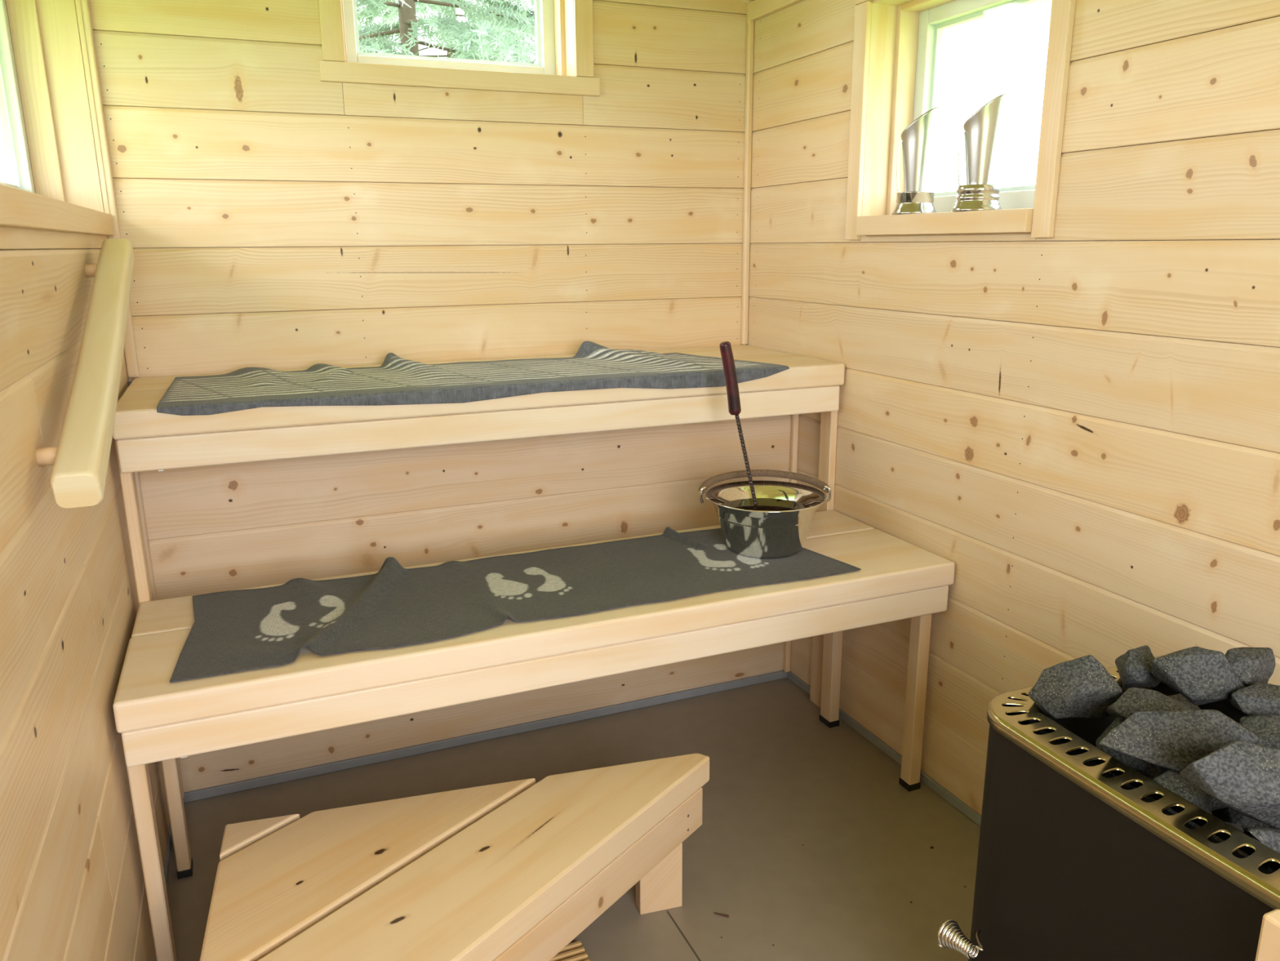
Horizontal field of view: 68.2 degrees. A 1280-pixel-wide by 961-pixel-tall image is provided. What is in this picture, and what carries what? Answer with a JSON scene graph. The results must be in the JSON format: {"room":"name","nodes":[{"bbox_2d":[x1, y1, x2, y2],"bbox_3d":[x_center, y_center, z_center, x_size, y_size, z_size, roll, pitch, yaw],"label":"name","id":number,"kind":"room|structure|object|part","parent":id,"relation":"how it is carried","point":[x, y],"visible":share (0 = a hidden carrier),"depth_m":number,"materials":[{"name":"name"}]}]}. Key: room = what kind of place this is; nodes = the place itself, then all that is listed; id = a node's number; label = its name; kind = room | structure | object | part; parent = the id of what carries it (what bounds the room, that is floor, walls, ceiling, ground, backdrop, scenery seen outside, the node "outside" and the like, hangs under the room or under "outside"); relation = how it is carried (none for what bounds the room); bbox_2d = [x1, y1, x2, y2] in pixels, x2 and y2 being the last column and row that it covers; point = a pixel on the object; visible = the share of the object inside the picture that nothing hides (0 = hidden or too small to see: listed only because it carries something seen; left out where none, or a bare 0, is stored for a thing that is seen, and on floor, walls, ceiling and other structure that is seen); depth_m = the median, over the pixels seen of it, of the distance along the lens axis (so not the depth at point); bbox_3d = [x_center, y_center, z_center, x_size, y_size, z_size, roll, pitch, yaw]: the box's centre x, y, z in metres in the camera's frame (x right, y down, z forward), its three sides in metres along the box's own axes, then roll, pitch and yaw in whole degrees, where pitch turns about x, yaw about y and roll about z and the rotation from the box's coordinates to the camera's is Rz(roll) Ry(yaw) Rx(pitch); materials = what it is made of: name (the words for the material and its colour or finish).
{"room":"spa","nodes":[
{"label":"spa","id":0,"kind":"room"},
{"bbox_2d":[0,225,169,960],"bbox_3d":[-0.561,0.129,0.627,0.140,1.704,3.282,-6,15,-22],"label":"wall","id":1,"kind":"structure","parent":0,"point":[73,885],"depth_m":1.09,"materials":[{"name":"beige wood"}]},
{"bbox_2d":[0,0,134,508],"bbox_3d":[-0.797,-0.414,1.145,0.219,0.811,1.652,-6,15,-22],"label":"window","id":2,"kind":"structure","parent":1,"relation":"in","point":[49,125],"depth_m":1.76,"materials":[{"name":"beige wood"}]},
{"bbox_3d":[-1.157,-0.731,1.813,0.048,0.425,0.024,-6,15,-22],"label":"frame","id":3,"kind":"part","parent":2,"relation":"part of","materials":[{"name":"brown wood"}]},
{"bbox_3d":[-0.756,-0.334,1.173,0.023,0.042,1.633,-6,15,-22],"label":"sill casing","id":4,"kind":"part","parent":2,"relation":"part of","materials":[{"name":"brown wood"}]},
{"bbox_3d":[-0.775,-0.197,1.347,0.071,0.291,0.812,-6,15,-22],"label":"grab rail","id":5,"kind":"part","parent":2,"relation":"part of","materials":[{"name":"beige wood"}]},
{"bbox_3d":[-1.075,-0.716,1.863,0.010,0.490,0.018,-6,15,-22],"label":"casing","id":6,"kind":"part","parent":2,"relation":"part of","materials":[{"name":"brown wood"}]},
{"bbox_2d":[155,821,172,960],"bbox_3d":[-0.445,0.967,0.738,0.021,0.022,2.738,-6,15,-22],"label":"baseboard","id":7,"kind":"structure","parent":1,"relation":"attached to","point":[170,833],"depth_m":1.77,"materials":[{"name":"grey paint"}]},
{"bbox_2d":[88,0,746,385],"bbox_3d":[-0.426,-0.446,2.300,1.514,2.005,0.141,-6,15,-22],"label":"wall","id":8,"kind":"structure","parent":0,"point":[273,215],"depth_m":2.15,"materials":[{"name":"beige wood"}]},
{"bbox_2d":[80,0,139,377],"bbox_3d":[-1.069,-0.619,1.891,0.022,0.831,0.016,-6,15,-22],"label":"trim","id":9,"kind":"structure","parent":8,"relation":"attached to","point":[130,348],"depth_m":1.88,"materials":[{"name":"brown wood"}]},
{"bbox_2d":[317,0,599,96],"bbox_3d":[-0.418,-1.114,2.136,0.631,0.450,0.161,-6,15,-22],"label":"window","id":10,"kind":"structure","parent":8,"relation":"in","point":[564,65],"depth_m":2.17,"materials":[{"name":"beige wood"}]},
{"bbox_3d":[-0.651,-1.068,1.964,0.045,0.366,0.012,-6,15,-22],"label":"casing","id":11,"kind":"part","parent":10,"relation":"part of","materials":[{"name":"brown wood"}]},
{"bbox_3d":[-0.665,-1.084,2.059,0.024,0.357,0.048,-6,15,-22],"label":"frame","id":12,"kind":"part","parent":10,"relation":"part of","materials":[{"name":"brown wood"}]},
{"bbox_3d":[-0.387,-0.899,2.120,0.631,0.040,0.013,-6,15,-22],"label":"sill casing","id":13,"kind":"part","parent":10,"relation":"part of","materials":[{"name":"brown wood"}]},
{"bbox_3d":[-0.188,-1.137,2.253,0.024,0.357,0.048,-6,15,-22],"label":"frame","id":14,"kind":"part","parent":10,"relation":"part of","materials":[{"name":"brown wood"}]},
{"bbox_3d":[-0.132,-1.125,2.175,0.044,0.366,0.012,-6,15,-22],"label":"casing","id":15,"kind":"part","parent":10,"relation":"part of","materials":[{"name":"brown wood"}]},
{"bbox_2d":[739,0,753,4],"bbox_3d":[-0.061,-1.278,2.168,0.740,0.294,0.013,-6,15,-22],"label":"trim","id":16,"kind":"structure","parent":8,"relation":"attached to","point":[746,2],"depth_m":2.33,"materials":[{"name":"brown wood"}]},
{"bbox_2d":[741,8,754,344],"bbox_3d":[0.277,-0.767,2.439,0.016,0.831,0.016,-6,15,-22],"label":"trim","id":17,"kind":"structure","parent":8,"relation":"attached to","point":[750,24],"depth_m":2.43,"materials":[{"name":"brown wood"}]},
{"bbox_2d":[138,414,791,792],"bbox_3d":[-0.346,0.183,2.274,1.480,0.795,0.281,-6,15,-22],"label":"wall","id":18,"kind":"structure","parent":0,"point":[237,526],"depth_m":2.07,"materials":[{"name":"beige wood"}]},
{"bbox_2d":[134,471,184,798],"bbox_3d":[-0.960,0.282,1.866,0.022,0.779,0.016,-6,15,-22],"label":"trim","id":19,"kind":"structure","parent":18,"relation":"attached to","point":[136,473],"depth_m":1.82,"materials":[{"name":"brown wood"}]},
{"bbox_2d":[182,670,786,803],"bbox_3d":[-0.291,0.588,2.248,1.480,0.022,0.021,-6,15,-22],"label":"baseboard","id":20,"kind":"structure","parent":18,"relation":"attached to","point":[234,787],"depth_m":2.19,"materials":[{"name":"grey paint"}]},
{"bbox_2d":[167,677,980,960],"bbox_3d":[0.193,0.921,1.151,1.760,0.101,3.282,-6,15,-22],"label":"floor","id":21,"kind":"structure","parent":0,"point":[781,780],"depth_m":1.88,"materials":[{"name":"tile"}]},
{"bbox_2d":[200,753,709,960],"bbox_3d":[-0.191,0.690,1.357,0.841,0.255,0.623,-6,15,-22],"label":"step","id":22,"kind":"structure","parent":21,"relation":"on","point":[516,870],"depth_m":1.39,"materials":[{"name":"brown wood"}]},
{"bbox_3d":[0.032,0.645,1.632,0.077,0.205,0.030,-4,15,-16],"label":"leg","id":23,"kind":"part","parent":22,"relation":"part of","materials":[{"name":"brown wood"}]},
{"bbox_2d":[112,344,844,707],"bbox_3d":[-0.298,0.176,2.167,1.469,0.859,0.468,-6,15,-22],"label":"bench","id":24,"kind":"object","parent":21,"relation":"on","point":[147,439],"visible":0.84,"depth_m":1.82,"materials":[{"name":"brown wood"}]},
{"bbox_3d":[-0.894,0.315,1.735,0.018,0.810,0.044,-6,15,-22],"label":"leg","id":25,"kind":"part","parent":24,"relation":"part of","materials":[{"name":"brown wood"}]},
{"bbox_2d":[156,341,789,415],"bbox_3d":[-0.322,-0.233,2.010,1.244,0.073,0.392,-6,15,-22],"label":"striped towel","id":26,"kind":"object","parent":24,"relation":"on","point":[398,380],"visible":0.98,"depth_m":1.91,"materials":[{"name":"grey fabric"}]},
{"bbox_3d":[0.443,0.168,2.279,0.018,0.810,0.044,-6,15,-22],"label":"leg","id":27,"kind":"part","parent":24,"relation":"part of","materials":[{"name":"brown wood"}]},
{"bbox_2d":[112,510,955,960],"bbox_3d":[-0.135,0.437,1.833,1.467,0.513,0.423,-6,15,-22],"label":"bench","id":28,"kind":"object","parent":21,"relation":"on","point":[157,719],"visible":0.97,"depth_m":1.56,"materials":[{"name":"brown wood"}]},
{"bbox_3d":[-0.736,0.562,1.423,0.023,0.451,0.034,-6,15,-22],"label":"leg","id":29,"kind":"part","parent":28,"relation":"part of","materials":[{"name":"brown wood"}]},
{"bbox_3d":[-0.846,0.520,1.704,0.022,0.399,0.036,-6,15,-22],"label":"leg","id":30,"kind":"part","parent":28,"relation":"part of","materials":[{"name":"brown wood"}]},
{"bbox_2d":[169,526,861,682],"bbox_3d":[-0.194,0.178,1.742,1.200,0.034,0.387,-6,15,-22],"label":"towel","id":31,"kind":"object","parent":28,"relation":"on","point":[396,606],"visible":0.93,"depth_m":1.69,"materials":[{"name":"grey fabric"}]},
{"bbox_2d":[698,469,831,558],"bbox_3d":[0.260,0.070,1.940,0.258,0.134,0.257,-6,15,-22],"label":"bucket","id":32,"kind":"object","parent":31,"relation":"on","point":[780,522],"visible":0.98,"depth_m":1.91,"materials":[{"name":"silver metal"}]},
{"bbox_2d":[719,341,757,505],"bbox_3d":[0.229,-0.076,1.919,0.139,0.414,0.072,-6,15,-22],"label":"ladle","id":33,"kind":"object","parent":32,"relation":"in","point":[728,362],"visible":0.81,"depth_m":1.88,"materials":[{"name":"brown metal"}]},
{"bbox_3d":[0.180,-0.203,1.884,0.048,0.148,0.025,-6,15,-22],"label":"handle","id":34,"kind":"part","parent":33,"relation":"part of","materials":[{"name":"red wood"}]},
{"bbox_3d":[0.223,-0.024,1.946,0.070,0.254,0.009,-6,15,-22],"label":"rod","id":35,"kind":"part","parent":33,"relation":"part of","materials":[{"name":"grey metal"}]},
{"bbox_3d":[0.255,0.001,1.990,0.271,0.025,0.121,0,14,0],"label":"cord wrapped handle","id":36,"kind":"part","parent":32,"relation":"part of","materials":[{"name":"wicker"}]},
{"bbox_3d":[0.455,0.378,2.229,0.026,0.399,0.042,-6,15,-22],"label":"leg","id":37,"kind":"part","parent":28,"relation":"part of","materials":[{"name":"brown wood"}]},
{"bbox_3d":[0.572,0.419,1.955,0.028,0.451,0.032,-6,15,-22],"label":"leg","id":38,"kind":"part","parent":28,"relation":"part of","materials":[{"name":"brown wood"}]},
{"bbox_2d":[550,940,591,960],"bbox_3d":[-0.188,0.802,1.392,0.296,0.020,0.242,-6,15,-22],"label":"board","id":39,"kind":"object","parent":21,"relation":"on","point":[575,951],"visible":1,"depth_m":1.52,"materials":[{"name":"brown wood"}]},
{"bbox_2d":[713,912,728,917],"bbox_3d":[0.140,0.748,1.630,0.026,0.004,0.004,5,15,21],"label":"wood splinter","id":40,"kind":"object","parent":21,"relation":"on","point":[721,914],"visible":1,"depth_m":1.63,"materials":[{"name":"brown wood"}]},
{"bbox_2d":[937,655,1279,960],"bbox_3d":[0.627,0.591,1.016,0.430,0.600,0.512,-6,15,-22],"label":"stove","id":41,"kind":"object","parent":21,"relation":"on","point":[1075,862],"visible":0.7,"depth_m":0.97,"materials":[{"name":"metal"}]},
{"bbox_3d":[0.391,0.539,1.106,0.073,0.035,0.052,-6,15,-22],"label":"coil handle","id":42,"kind":"part","parent":41,"relation":"part of","materials":[{"name":"silver metal"}]},
{"bbox_2d":[1028,654,1122,718],"bbox_3d":[0.502,0.239,1.089,0.096,0.087,0.068,7,16,29],"label":"stone","id":43,"kind":"object","parent":41,"relation":"on","point":[1082,686],"visible":0.94,"depth_m":1.07,"materials":[{"name":"grey stone"}]},
{"bbox_2d":[1095,716,1159,777],"bbox_3d":[0.539,0.295,1.036,0.059,0.062,0.063,-10,17,-35],"label":"stone","id":44,"kind":"object","parent":41,"relation":"in","point":[1146,768],"visible":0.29,"depth_m":1.02,"materials":[{"name":"grey stone"}]},
{"bbox_2d":[1115,644,1160,688],"bbox_3d":[0.610,0.231,1.146,0.053,0.058,0.055,3,14,14],"label":"stone","id":45,"kind":"object","parent":41,"relation":"on","point":[1134,667],"visible":0.88,"depth_m":1.13,"materials":[{"name":"grey stone"}]},
{"bbox_2d":[1125,768,1162,798],"bbox_3d":[0.606,0.376,1.145,0.062,0.058,0.075,1,14,6],"label":"stone","id":46,"kind":"object","parent":41,"relation":"in","point":[1157,772],"visible":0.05,"depth_m":1.13,"materials":[{"name":"grey stone"}]},
{"bbox_2d":[1106,687,1191,719],"bbox_3d":[0.567,0.259,1.050,0.100,0.056,0.067,2,14,12],"label":"stone","id":47,"kind":"object","parent":41,"relation":"on","point":[1134,700],"visible":0.49,"depth_m":1.03,"materials":[{"name":"grey stone"}]},
{"bbox_2d":[1099,709,1258,773],"bbox_3d":[0.550,0.268,0.977,0.154,0.077,0.060,1,14,7],"label":"stone","id":48,"kind":"object","parent":41,"relation":"on","point":[1173,740],"visible":0.86,"depth_m":0.96,"materials":[{"name":"grey stone"}]},
{"bbox_2d":[1146,769,1212,826],"bbox_3d":[0.548,0.322,0.963,0.060,0.057,0.046,-7,15,-24],"label":"stone","id":49,"kind":"object","parent":41,"relation":"in","point":[1171,780],"visible":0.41,"depth_m":0.95,"materials":[{"name":"grey stone"}]},
{"bbox_2d":[1167,693,1200,709],"bbox_3d":[0.654,0.290,1.157,0.066,0.055,0.069,6,15,24],"label":"stone","id":50,"kind":"object","parent":41,"relation":"in","point":[1179,697],"visible":0.1,"depth_m":1.15,"materials":[{"name":"grey stone"}]},
{"bbox_2d":[1151,646,1245,705],"bbox_3d":[0.645,0.226,1.095,0.097,0.074,0.067,-5,15,-19],"label":"stone","id":51,"kind":"object","parent":41,"relation":"in","point":[1202,676],"visible":0.96,"depth_m":1.07,"materials":[{"name":"grey stone"}]},
{"bbox_2d":[1211,796,1226,810],"bbox_3d":[0.631,0.334,1.035,0.061,0.057,0.080,4,15,18],"label":"stone","id":52,"kind":"object","parent":41,"relation":"in","point":[1215,804],"visible":0.04,"depth_m":1.00,"materials":[{"name":"grey stone"}]},
{"bbox_2d":[1194,821,1248,857],"bbox_3d":[0.590,0.384,0.979,0.067,0.057,0.057,8,16,31],"label":"stone","id":53,"kind":"object","parent":41,"relation":"in","point":[1239,828],"visible":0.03,"depth_m":0.96,"materials":[{"name":"grey stone"}]},
{"bbox_2d":[1179,740,1279,829],"bbox_3d":[0.575,0.284,0.894,0.115,0.094,0.075,5,15,21],"label":"stone","id":54,"kind":"object","parent":41,"relation":"on","point":[1244,776],"visible":1,"depth_m":0.87,"materials":[{"name":"grey stone"}]},
{"bbox_2d":[1219,806,1273,831],"bbox_3d":[0.694,0.374,1.069,0.068,0.061,0.078,3,15,14],"label":"stone","id":55,"kind":"object","parent":41,"relation":"in","point":[1246,823],"visible":0.17,"depth_m":1.04,"materials":[{"name":"grey stone"}]},
{"bbox_2d":[1224,646,1275,686],"bbox_3d":[0.707,0.217,1.105,0.068,0.052,0.042,-7,16,-25],"label":"stone","id":56,"kind":"object","parent":41,"relation":"in","point":[1252,665],"visible":0.62,"depth_m":1.09,"materials":[{"name":"grey stone"}]},
{"bbox_2d":[1231,681,1279,715],"bbox_3d":[0.716,0.250,1.064,0.103,0.042,0.049,2,14,10],"label":"stone","id":57,"kind":"object","parent":41,"relation":"in","point":[1258,699],"visible":0.93,"depth_m":1.05,"materials":[{"name":"grey stone"}]},
{"bbox_2d":[1239,715,1279,748],"bbox_3d":[0.685,0.282,1.032,0.070,0.058,0.049,-7,16,-26],"label":"stone","id":58,"kind":"object","parent":41,"relation":"on","point":[1266,727],"visible":0.44,"depth_m":1.02,"materials":[{"name":"grey stone"}]},
{"bbox_2d":[1247,827,1279,853],"bbox_3d":[0.598,0.343,0.874,0.090,0.055,0.043,-3,14,-10],"label":"stone","id":59,"kind":"object","parent":41,"relation":"in","point":[1270,837],"visible":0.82,"depth_m":0.86,"materials":[{"name":"grey stone"}]},
{"bbox_2d":[1267,866,1275,872],"bbox_3d":[0.666,0.404,0.947,0.077,0.054,0.066,-9,17,-32],"label":"stone","id":60,"kind":"object","parent":41,"relation":"in","point":[1270,869],"visible":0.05,"depth_m":0.95,"materials":[{"name":"black stone"}]},
{"bbox_2d":[1255,909,1279,960],"bbox_3d":[0.530,0.645,0.819,0.020,0.592,0.060,-6,15,-22],"label":"post","id":61,"kind":"object","parent":21,"relation":"on","point":[1268,944],"visible":1,"depth_m":0.77,"materials":[{"name":"brown wood"}]},
{"bbox_2d":[942,0,1052,41],"bbox_3d":[0.158,-0.835,0.573,2.340,0.521,3.472,-6,15,-22],"label":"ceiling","id":62,"kind":"structure","parent":0,"point":[1038,6],"depth_m":2.06,"materials":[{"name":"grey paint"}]},
{"bbox_2d":[940,9,1051,63],"bbox_3d":[1.250,-0.759,1.066,0.025,0.095,3.472,-6,15,-22],"label":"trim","id":63,"kind":"structure","parent":62,"relation":"attached to","point":[1035,26],"depth_m":2.10,"materials":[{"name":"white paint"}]},
{"bbox_2d":[745,0,1279,815],"bbox_3d":[0.932,-0.036,1.235,0.141,1.704,3.282,-6,15,-22],"label":"wall","id":64,"kind":"structure","parent":0,"point":[1082,420],"depth_m":1.57,"materials":[{"name":"beige wood"}]},
{"bbox_2d":[746,0,801,21],"bbox_3d":[0.854,-0.829,1.005,0.016,0.043,3.002,-6,15,-22],"label":"trim","id":65,"kind":"structure","parent":64,"relation":"attached to","point":[757,9],"depth_m":2.27,"materials":[{"name":"brown wood"}]},
{"bbox_2d":[783,413,799,671],"bbox_3d":[0.386,0.131,2.413,0.016,0.773,0.016,-6,15,-22],"label":"trim","id":66,"kind":"structure","parent":64,"relation":"attached to","point":[794,418],"depth_m":2.36,"materials":[{"name":"brown wood"}]},
{"bbox_2d":[786,671,981,826],"bbox_3d":[0.931,0.816,1.298,0.021,0.022,2.738,-6,15,-22],"label":"baseboard","id":67,"kind":"structure","parent":64,"relation":"attached to","point":[926,779],"depth_m":2.11,"materials":[{"name":"grey paint"}]},
{"bbox_2d":[844,0,1075,239],"bbox_3d":[0.626,-0.721,1.780,0.172,0.516,0.576,-6,15,-22],"label":"window","id":68,"kind":"structure","parent":64,"relation":"in","point":[897,46],"depth_m":1.95,"materials":[{"name":"beige wood"}]},
{"bbox_3d":[0.460,-0.751,1.998,0.012,0.470,0.042,-6,15,-22],"label":"casing","id":69,"kind":"part","parent":68,"relation":"part of","materials":[{"name":"brown wood"}]},
{"bbox_3d":[0.562,-0.943,1.697,0.012,0.044,0.576,-6,15,-22],"label":"casing","id":70,"kind":"part","parent":68,"relation":"part of","materials":[{"name":"brown wood"}]},
{"bbox_3d":[0.555,-0.777,2.010,0.048,0.421,0.024,-6,15,-22],"label":"frame","id":71,"kind":"part","parent":68,"relation":"part of","materials":[{"name":"brown wood"}]},
{"bbox_2d":[892,106,942,214],"bbox_3d":[0.549,-0.631,1.872,0.086,0.199,0.086,-6,15,-22],"label":"trophy","id":72,"kind":"object","parent":68,"relation":"on","point":[918,138],"visible":0.96,"depth_m":1.85,"materials":[{"name":"grey metal"}]},
{"bbox_3d":[0.515,-0.622,1.879,0.009,0.100,0.011,1,14,7],"label":"handle","id":73,"kind":"part","parent":72,"relation":"part of","materials":[{"name":"silver metal"}]},
{"bbox_2d":[900,106,942,191],"bbox_3d":[0.551,-0.650,1.866,0.074,0.158,0.075,-6,15,-22],"label":"cup","id":74,"kind":"object","parent":72,"relation":"on","point":[918,138],"depth_m":1.84,"materials":[{"name":"silver metal"}]},
{"bbox_3d":[0.649,-0.927,1.738,0.048,0.024,0.471,-6,15,-22],"label":"frame","id":75,"kind":"part","parent":68,"relation":"part of","materials":[{"name":"brown wood"}]},
{"bbox_3d":[0.593,-0.492,1.811,0.088,0.039,0.477,-6,15,-22],"label":"sill","id":76,"kind":"part","parent":68,"relation":"part of","materials":[{"name":"brown wood"}]},
{"bbox_2d":[951,93,1008,211],"bbox_3d":[0.618,-0.591,1.714,0.088,0.199,0.088,-6,15,-22],"label":"trophy","id":77,"kind":"object","parent":68,"relation":"on","point":[982,130],"visible":0.94,"depth_m":1.70,"materials":[{"name":"grey metal"}]},
{"bbox_3d":[0.583,-0.585,1.720,0.009,0.095,0.011,1,14,7],"label":"handle","id":78,"kind":"part","parent":77,"relation":"part of","materials":[{"name":"silver metal"}]},
{"bbox_2d":[963,93,1008,184],"bbox_3d":[0.620,-0.613,1.707,0.073,0.154,0.074,-6,15,-22],"label":"cup","id":79,"kind":"object","parent":77,"relation":"on","point":[982,131],"depth_m":1.69,"materials":[{"name":"silver metal"}]},
{"bbox_3d":[0.668,-0.633,1.520,0.012,0.470,0.039,-6,15,-22],"label":"casing","id":80,"kind":"part","parent":68,"relation":"part of","materials":[{"name":"brown wood"}]},
{"label":"outside","id":81,"kind":"structure","parent":0,"visible":0},
{"bbox_3d":[0.012,1.552,0.389,80.000,0.150,80.000,-6,15,-22],"label":"ground","id":82,"kind":"structure","parent":81,"visible":0},
{"bbox_2d":[355,0,536,63],"bbox_3d":[-0.991,-1.515,3.897,3.294,4.290,3.167,-1,14,-1],"label":"conifer tree","id":83,"kind":"object","parent":82,"relation":"on","point":[490,27],"visible":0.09,"depth_m":3.65,"materials":[{"name":"green plant"}]},
{"bbox_2d":[356,0,536,63],"bbox_3d":[-1.383,-3.755,7.320,3.450,6.801,3.067,-13,19,-42],"label":"conifer tree","id":84,"kind":"object","parent":82,"relation":"on","point":[371,27],"visible":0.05,"depth_m":7.14,"materials":[{"name":"green plant"}]}
]}

